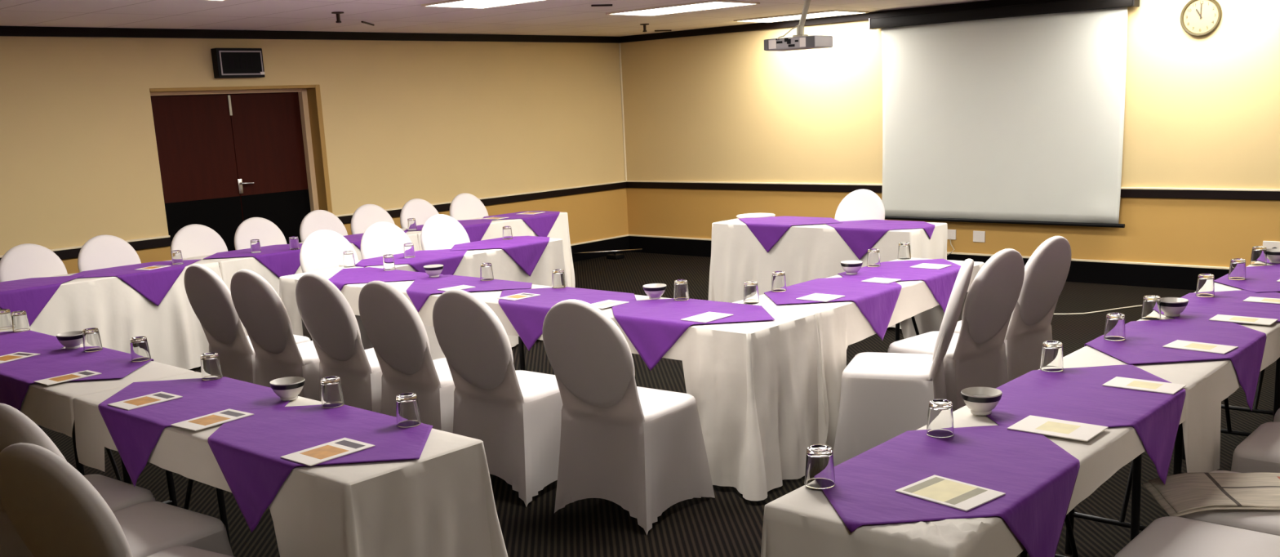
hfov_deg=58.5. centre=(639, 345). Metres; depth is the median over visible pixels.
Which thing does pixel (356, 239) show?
purple overlay
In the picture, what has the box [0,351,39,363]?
brochure
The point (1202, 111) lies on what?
wall
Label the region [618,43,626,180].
trim
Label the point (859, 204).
banquet chair
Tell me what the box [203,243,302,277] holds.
purple overlay
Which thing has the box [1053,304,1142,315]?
cable
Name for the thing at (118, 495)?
banquet chair
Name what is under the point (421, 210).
banquet chair
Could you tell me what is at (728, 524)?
floor
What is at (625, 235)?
trim
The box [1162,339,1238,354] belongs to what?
brochure
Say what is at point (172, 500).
folding table
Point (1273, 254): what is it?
bowl
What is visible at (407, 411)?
drinking glass
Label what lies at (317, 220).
banquet chair
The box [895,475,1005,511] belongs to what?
brochure
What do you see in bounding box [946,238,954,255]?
power cord
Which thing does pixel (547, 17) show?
ceiling
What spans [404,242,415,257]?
drinking glass
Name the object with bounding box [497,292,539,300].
brochure
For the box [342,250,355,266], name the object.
drinking glass
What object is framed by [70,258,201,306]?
purple overlay
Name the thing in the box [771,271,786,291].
drinking glass
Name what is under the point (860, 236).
purple overlay
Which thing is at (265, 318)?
banquet chair
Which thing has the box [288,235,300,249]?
drinking glass
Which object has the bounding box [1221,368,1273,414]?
folding table
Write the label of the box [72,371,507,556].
tablecloth
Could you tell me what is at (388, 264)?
drinking glass
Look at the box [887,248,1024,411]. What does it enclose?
banquet chair
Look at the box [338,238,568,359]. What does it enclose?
tablecloth
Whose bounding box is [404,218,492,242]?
purple overlay
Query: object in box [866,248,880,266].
drinking glass
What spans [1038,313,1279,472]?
tablecloth
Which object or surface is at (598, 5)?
clip
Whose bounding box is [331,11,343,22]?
sprinkler
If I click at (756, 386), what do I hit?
tablecloth
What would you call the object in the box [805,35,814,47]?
vent
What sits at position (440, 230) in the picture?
banquet chair
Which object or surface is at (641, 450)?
banquet chair
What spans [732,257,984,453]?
tablecloth
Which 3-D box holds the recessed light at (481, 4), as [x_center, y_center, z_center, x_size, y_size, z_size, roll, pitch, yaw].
[-0.929,-2.420,7.976,1.180,0.014,0.580,8,16,41]
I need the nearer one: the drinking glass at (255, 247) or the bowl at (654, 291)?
the bowl at (654, 291)
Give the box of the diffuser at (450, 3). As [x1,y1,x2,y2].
[431,0,536,7]
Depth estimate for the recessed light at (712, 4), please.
9.43 m
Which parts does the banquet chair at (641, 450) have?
backrest, seat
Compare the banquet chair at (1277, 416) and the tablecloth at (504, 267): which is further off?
the tablecloth at (504, 267)
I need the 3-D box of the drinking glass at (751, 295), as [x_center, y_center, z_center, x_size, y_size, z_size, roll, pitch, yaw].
[0.552,-0.269,5.672,0.080,0.098,0.080,-8,13,-23]
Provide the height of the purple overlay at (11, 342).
0.266 m
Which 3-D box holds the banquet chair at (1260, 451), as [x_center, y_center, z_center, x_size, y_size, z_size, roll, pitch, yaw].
[2.390,0.337,3.943,0.619,0.984,0.512,8,16,41]
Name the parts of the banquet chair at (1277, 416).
seat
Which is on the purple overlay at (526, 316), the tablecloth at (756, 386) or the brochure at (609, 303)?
the brochure at (609, 303)
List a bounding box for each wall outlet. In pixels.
[947,229,955,239]
[973,231,985,242]
[1262,240,1279,248]
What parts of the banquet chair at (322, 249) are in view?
backrest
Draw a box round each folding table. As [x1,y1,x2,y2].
[37,421,177,506]
[120,457,231,549]
[518,336,524,370]
[895,315,958,341]
[1019,453,1142,556]
[1064,357,1279,554]
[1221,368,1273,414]
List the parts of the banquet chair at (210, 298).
backrest, seat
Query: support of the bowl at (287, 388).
on the purple overlay at (135, 433)
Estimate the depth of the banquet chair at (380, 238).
8.29 m
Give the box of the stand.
[573,248,642,259]
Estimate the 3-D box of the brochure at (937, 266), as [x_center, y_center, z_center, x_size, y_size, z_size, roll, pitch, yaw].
[1.668,-0.456,6.549,0.180,0.003,0.160,8,16,41]
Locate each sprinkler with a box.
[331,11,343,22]
[640,23,648,31]
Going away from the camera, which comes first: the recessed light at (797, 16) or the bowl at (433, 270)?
the bowl at (433, 270)
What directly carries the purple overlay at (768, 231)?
on the tablecloth at (804, 252)
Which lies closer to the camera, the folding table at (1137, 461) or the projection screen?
the folding table at (1137, 461)
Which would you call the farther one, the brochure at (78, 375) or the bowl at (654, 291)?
the bowl at (654, 291)
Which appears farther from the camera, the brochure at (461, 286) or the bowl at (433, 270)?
the bowl at (433, 270)
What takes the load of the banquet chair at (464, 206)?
on the floor
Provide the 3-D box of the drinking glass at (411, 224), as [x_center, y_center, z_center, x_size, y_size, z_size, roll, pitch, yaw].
[-1.981,-1.055,9.916,0.080,0.098,0.080,-7,13,-20]
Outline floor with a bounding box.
[41,251,1275,556]
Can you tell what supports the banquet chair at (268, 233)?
on the floor
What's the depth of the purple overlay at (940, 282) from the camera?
6.36 m
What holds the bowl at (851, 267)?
on the purple overlay at (940, 282)
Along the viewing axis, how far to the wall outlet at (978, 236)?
10.78 m
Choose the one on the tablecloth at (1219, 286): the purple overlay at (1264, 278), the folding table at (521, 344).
the purple overlay at (1264, 278)
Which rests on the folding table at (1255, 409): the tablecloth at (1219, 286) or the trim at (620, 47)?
the tablecloth at (1219, 286)
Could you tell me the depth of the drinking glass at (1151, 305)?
4.83 m
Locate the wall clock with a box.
[1180,0,1222,36]
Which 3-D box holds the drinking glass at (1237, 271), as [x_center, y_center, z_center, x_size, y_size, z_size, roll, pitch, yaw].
[2.971,-0.381,5.676,0.080,0.098,0.080,2,13,21]
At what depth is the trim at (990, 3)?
11.32 m
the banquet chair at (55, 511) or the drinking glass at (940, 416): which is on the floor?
the banquet chair at (55, 511)
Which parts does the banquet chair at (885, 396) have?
seat, backrest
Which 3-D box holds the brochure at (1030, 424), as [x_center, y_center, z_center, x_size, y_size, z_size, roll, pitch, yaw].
[1.227,0.242,3.357,0.235,0.003,0.165,8,16,41]
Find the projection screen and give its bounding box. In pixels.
[868,0,1139,227]
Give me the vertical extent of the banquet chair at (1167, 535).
0.984 m
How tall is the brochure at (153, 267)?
0.003 m
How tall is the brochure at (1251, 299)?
0.003 m
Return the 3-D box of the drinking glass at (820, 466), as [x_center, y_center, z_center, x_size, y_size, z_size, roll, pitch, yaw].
[0.467,0.311,2.965,0.080,0.098,0.080,2,13,20]
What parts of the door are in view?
kick plate, handle, kick plate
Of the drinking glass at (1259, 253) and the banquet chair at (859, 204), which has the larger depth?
the banquet chair at (859, 204)
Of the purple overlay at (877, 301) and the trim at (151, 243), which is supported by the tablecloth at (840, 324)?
the purple overlay at (877, 301)
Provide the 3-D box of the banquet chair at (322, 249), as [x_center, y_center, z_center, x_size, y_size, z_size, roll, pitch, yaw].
[-1.980,-0.295,7.861,0.619,0.984,0.512,8,16,41]
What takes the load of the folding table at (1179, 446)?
on the floor
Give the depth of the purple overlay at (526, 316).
5.97 m
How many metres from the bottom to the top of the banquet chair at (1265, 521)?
0.984 m
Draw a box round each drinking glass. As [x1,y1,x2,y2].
[0,308,12,329]
[11,310,30,332]
[82,327,102,351]
[129,336,151,361]
[171,249,183,264]
[200,351,222,380]
[250,239,261,253]
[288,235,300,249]
[320,375,344,408]
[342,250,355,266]
[382,253,395,270]
[395,392,421,426]
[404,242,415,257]
[407,217,417,230]
[480,262,493,280]
[502,226,512,239]
[551,269,566,288]
[673,279,688,300]
[743,280,759,302]
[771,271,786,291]
[804,444,835,488]
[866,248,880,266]
[897,241,911,259]
[926,398,954,437]
[1040,340,1063,371]
[1103,312,1125,340]
[1140,294,1160,319]
[1195,273,1214,297]
[1227,257,1245,279]
[1249,245,1266,266]
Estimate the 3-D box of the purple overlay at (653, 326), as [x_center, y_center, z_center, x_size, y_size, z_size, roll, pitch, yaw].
[0.237,-0.054,5.552,0.721,0.241,0.721,-3,12,-3]
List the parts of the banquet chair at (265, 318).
backrest, seat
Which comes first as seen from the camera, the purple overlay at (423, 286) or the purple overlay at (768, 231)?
the purple overlay at (423, 286)
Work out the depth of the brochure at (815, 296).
5.68 m
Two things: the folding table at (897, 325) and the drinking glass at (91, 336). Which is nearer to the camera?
the drinking glass at (91, 336)
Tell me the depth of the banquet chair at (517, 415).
5.17 m
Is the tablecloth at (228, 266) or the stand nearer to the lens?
the tablecloth at (228, 266)
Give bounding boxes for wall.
[0,35,628,274]
[620,0,1279,266]
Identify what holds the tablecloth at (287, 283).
on the folding table
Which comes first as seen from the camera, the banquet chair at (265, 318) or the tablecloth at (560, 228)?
the banquet chair at (265, 318)
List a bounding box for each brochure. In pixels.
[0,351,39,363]
[33,369,102,385]
[107,391,182,409]
[135,265,171,270]
[170,408,253,431]
[280,437,375,466]
[437,284,475,291]
[482,217,508,219]
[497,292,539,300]
[518,211,545,214]
[591,299,628,308]
[680,311,733,322]
[795,293,844,302]
[861,277,901,283]
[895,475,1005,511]
[910,262,951,269]
[1007,414,1108,441]
[1102,376,1186,394]
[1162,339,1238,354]
[1208,314,1278,324]
[1242,296,1279,303]
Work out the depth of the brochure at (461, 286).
6.52 m
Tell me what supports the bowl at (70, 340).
on the purple overlay at (15, 375)
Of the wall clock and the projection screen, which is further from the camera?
the projection screen
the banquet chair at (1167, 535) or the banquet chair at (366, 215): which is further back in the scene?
the banquet chair at (366, 215)
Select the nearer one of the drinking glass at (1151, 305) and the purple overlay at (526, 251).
the drinking glass at (1151, 305)
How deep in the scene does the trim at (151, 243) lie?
12.02 m
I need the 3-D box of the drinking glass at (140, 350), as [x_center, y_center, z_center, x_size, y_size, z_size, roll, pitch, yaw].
[-2.163,0.013,4.935,0.080,0.098,0.080,0,12,10]
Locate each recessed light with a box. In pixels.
[421,0,545,8]
[605,0,759,16]
[733,13,801,22]
[805,9,868,18]
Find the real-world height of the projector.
0.449 m
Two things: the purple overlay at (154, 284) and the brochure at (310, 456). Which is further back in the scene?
the purple overlay at (154, 284)
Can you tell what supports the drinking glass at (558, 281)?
on the purple overlay at (526, 316)
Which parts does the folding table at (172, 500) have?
leg, leg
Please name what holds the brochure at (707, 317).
on the purple overlay at (653, 326)
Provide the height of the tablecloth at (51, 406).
0.202 m
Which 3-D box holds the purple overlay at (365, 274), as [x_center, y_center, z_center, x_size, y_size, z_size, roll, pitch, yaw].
[-1.595,-0.279,7.340,0.721,0.376,0.721,-3,12,-3]
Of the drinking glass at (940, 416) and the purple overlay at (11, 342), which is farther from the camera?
the purple overlay at (11, 342)
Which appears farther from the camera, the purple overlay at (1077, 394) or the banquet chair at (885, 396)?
the banquet chair at (885, 396)
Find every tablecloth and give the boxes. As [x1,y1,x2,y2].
[0,257,222,368]
[19,343,194,436]
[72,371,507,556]
[186,232,419,335]
[279,266,549,340]
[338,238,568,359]
[401,212,575,287]
[483,286,829,500]
[708,217,947,328]
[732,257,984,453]
[760,398,1186,556]
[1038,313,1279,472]
[1195,262,1279,293]
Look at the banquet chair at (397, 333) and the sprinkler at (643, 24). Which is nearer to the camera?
the banquet chair at (397, 333)
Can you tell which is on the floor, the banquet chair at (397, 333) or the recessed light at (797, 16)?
the banquet chair at (397, 333)
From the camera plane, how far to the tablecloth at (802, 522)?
2.79 m
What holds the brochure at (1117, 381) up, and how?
on the purple overlay at (1077, 394)
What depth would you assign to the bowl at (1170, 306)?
4.85 m
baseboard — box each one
[570,235,629,262]
[628,235,1229,289]
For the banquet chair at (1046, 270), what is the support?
on the floor
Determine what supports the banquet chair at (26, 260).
on the floor
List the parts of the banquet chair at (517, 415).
backrest, seat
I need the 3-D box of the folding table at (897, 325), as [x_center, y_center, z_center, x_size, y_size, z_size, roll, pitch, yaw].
[1.246,0.018,6.270,0.508,0.744,1.768,8,16,41]
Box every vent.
[764,39,768,50]
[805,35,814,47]
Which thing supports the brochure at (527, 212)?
on the purple overlay at (541, 224)
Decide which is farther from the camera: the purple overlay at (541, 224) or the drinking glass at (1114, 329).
the purple overlay at (541, 224)
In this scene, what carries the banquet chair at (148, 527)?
on the floor
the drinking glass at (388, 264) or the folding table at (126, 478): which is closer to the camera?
the folding table at (126, 478)
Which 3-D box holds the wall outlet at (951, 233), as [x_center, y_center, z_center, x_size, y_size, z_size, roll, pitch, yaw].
[2.982,-1.068,10.974,0.119,0.097,0.016,8,16,41]
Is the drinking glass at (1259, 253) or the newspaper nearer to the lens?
the newspaper
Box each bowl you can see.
[55,330,83,349]
[269,376,305,400]
[423,264,444,277]
[642,283,666,299]
[840,260,862,274]
[960,386,1002,415]
[1160,297,1188,316]
[1266,248,1279,262]
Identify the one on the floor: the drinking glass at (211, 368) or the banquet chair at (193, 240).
the banquet chair at (193, 240)
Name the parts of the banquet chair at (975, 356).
seat, backrest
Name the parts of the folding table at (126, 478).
leg, leg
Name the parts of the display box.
frame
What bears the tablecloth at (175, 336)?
on the folding table
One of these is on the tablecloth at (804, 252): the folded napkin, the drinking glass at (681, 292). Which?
the folded napkin
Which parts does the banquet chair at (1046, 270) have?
seat, backrest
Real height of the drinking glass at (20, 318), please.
0.098 m
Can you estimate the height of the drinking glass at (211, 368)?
0.098 m
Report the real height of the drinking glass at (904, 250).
0.098 m
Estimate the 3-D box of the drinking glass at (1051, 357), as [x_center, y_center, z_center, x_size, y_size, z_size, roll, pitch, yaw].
[1.463,0.036,4.054,0.080,0.098,0.080,-3,12,-2]
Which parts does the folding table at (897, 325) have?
leg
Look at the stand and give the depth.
13.14 m
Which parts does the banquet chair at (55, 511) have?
backrest, seat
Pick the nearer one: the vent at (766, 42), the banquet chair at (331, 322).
the banquet chair at (331, 322)
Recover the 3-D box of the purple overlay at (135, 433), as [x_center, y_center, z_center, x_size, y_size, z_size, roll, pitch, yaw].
[-1.622,0.320,4.234,1.002,0.252,0.557,8,16,41]
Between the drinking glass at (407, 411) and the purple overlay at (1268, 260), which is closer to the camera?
the drinking glass at (407, 411)
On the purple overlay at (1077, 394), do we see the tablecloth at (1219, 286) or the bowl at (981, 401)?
the bowl at (981, 401)
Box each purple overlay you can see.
[0,275,84,326]
[0,329,63,355]
[0,346,153,410]
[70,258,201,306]
[97,376,290,486]
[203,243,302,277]
[207,404,432,532]
[328,266,443,290]
[343,231,407,249]
[355,248,466,275]
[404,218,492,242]
[406,274,532,312]
[449,235,549,276]
[483,210,559,236]
[497,286,636,350]
[611,297,774,370]
[738,216,842,252]
[764,275,902,339]
[821,423,1079,556]
[826,219,934,259]
[837,258,960,312]
[986,364,1186,484]
[1084,316,1266,410]
[1160,289,1279,324]
[1214,264,1279,292]
[1266,257,1279,265]
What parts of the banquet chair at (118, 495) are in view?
backrest, seat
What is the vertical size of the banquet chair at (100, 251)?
0.984 m
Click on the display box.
(228, 63)
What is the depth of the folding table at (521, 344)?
6.09 m
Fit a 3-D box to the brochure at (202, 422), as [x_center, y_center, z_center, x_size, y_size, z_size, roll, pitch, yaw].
[-1.456,0.252,3.891,0.145,0.003,0.225,6,15,36]
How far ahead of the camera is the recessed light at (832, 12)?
10.89 m
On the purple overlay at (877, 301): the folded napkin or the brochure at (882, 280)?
the brochure at (882, 280)
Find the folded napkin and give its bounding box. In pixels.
[736,213,775,217]
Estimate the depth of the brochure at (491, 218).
10.60 m
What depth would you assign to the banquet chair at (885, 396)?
5.28 m
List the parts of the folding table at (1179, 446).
leg, leg, leg, leg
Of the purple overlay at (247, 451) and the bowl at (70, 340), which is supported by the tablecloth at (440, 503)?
the purple overlay at (247, 451)
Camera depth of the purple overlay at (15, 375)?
4.86 m
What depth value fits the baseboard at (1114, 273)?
10.07 m
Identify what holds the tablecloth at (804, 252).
on the folding table
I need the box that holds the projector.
[764,0,832,51]
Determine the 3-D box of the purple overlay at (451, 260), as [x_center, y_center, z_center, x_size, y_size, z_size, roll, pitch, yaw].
[-1.585,-0.513,8.124,0.582,0.246,0.960,8,16,41]
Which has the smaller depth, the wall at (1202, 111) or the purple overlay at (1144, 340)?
the purple overlay at (1144, 340)
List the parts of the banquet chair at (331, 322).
backrest, seat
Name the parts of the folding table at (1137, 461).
leg, leg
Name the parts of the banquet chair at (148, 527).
backrest, seat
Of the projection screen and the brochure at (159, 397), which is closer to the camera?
the brochure at (159, 397)
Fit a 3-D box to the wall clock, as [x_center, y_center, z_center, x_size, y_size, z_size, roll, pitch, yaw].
[4.508,-2.644,9.174,0.310,0.310,0.038,8,16,41]
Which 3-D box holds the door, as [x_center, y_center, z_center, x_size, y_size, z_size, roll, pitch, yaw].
[-3.486,-1.235,10.101,0.256,2.054,1.590,8,16,41]
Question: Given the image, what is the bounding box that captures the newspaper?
[1142,471,1279,516]
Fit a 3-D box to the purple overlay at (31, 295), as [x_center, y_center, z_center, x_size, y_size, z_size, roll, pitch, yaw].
[-4.146,-0.277,7.570,0.566,0.251,0.952,8,16,41]
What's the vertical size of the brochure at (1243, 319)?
0.003 m
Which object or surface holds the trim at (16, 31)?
attached to the wall at (433, 122)
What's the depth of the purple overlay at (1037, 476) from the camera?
2.98 m
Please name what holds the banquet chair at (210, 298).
on the floor
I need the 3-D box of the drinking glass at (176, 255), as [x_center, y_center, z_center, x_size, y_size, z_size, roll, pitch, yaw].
[-3.358,-0.641,8.280,0.080,0.098,0.080,2,13,21]
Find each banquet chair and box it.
[0,243,67,281]
[0,403,233,556]
[0,442,233,556]
[0,474,155,556]
[77,234,141,272]
[170,223,227,258]
[183,263,310,383]
[230,269,319,400]
[234,217,287,249]
[295,272,382,413]
[299,209,347,242]
[299,229,373,349]
[351,204,395,234]
[358,280,455,432]
[360,221,411,259]
[400,198,439,228]
[420,213,470,250]
[432,288,562,506]
[449,192,488,220]
[542,299,715,534]
[832,258,973,466]
[834,188,884,219]
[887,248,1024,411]
[953,235,1071,381]
[1114,515,1279,556]
[1178,470,1279,535]
[1231,421,1279,472]
[1273,408,1279,422]
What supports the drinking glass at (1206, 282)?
on the purple overlay at (1226, 302)
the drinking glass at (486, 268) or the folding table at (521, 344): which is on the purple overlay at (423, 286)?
the drinking glass at (486, 268)
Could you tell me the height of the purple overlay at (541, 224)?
0.251 m
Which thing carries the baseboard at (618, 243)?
attached to the wall at (433, 122)
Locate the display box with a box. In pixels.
[210,48,264,78]
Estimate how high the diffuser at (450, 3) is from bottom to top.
0.008 m
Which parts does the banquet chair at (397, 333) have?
backrest, seat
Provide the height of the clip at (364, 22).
0.016 m
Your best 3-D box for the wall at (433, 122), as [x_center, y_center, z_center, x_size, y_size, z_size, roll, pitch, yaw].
[-4.587,-1.171,8.890,0.300,2.505,13.000,8,16,41]
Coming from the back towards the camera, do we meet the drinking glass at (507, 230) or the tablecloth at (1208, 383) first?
the drinking glass at (507, 230)
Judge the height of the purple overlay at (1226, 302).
0.251 m
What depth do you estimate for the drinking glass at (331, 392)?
3.98 m
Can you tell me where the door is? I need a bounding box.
[149,84,332,251]
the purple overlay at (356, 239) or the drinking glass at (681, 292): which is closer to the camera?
the drinking glass at (681, 292)
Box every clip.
[360,21,374,26]
[591,4,612,6]
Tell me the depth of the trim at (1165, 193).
11.51 m
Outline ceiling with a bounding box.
[0,0,988,36]
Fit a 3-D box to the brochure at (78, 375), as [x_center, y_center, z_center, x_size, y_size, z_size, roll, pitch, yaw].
[-2.331,0.130,4.653,0.120,0.003,0.220,7,15,38]
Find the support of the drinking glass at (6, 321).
on the tablecloth at (51, 406)
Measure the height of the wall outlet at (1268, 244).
0.137 m
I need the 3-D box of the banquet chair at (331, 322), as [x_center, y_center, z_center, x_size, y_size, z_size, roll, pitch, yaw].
[-1.442,0.062,6.064,0.512,0.984,0.619,8,16,40]
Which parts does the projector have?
label panel, label panel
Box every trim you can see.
[0,26,619,43]
[0,182,626,260]
[570,234,628,245]
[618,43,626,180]
[619,0,1066,43]
[626,182,1279,199]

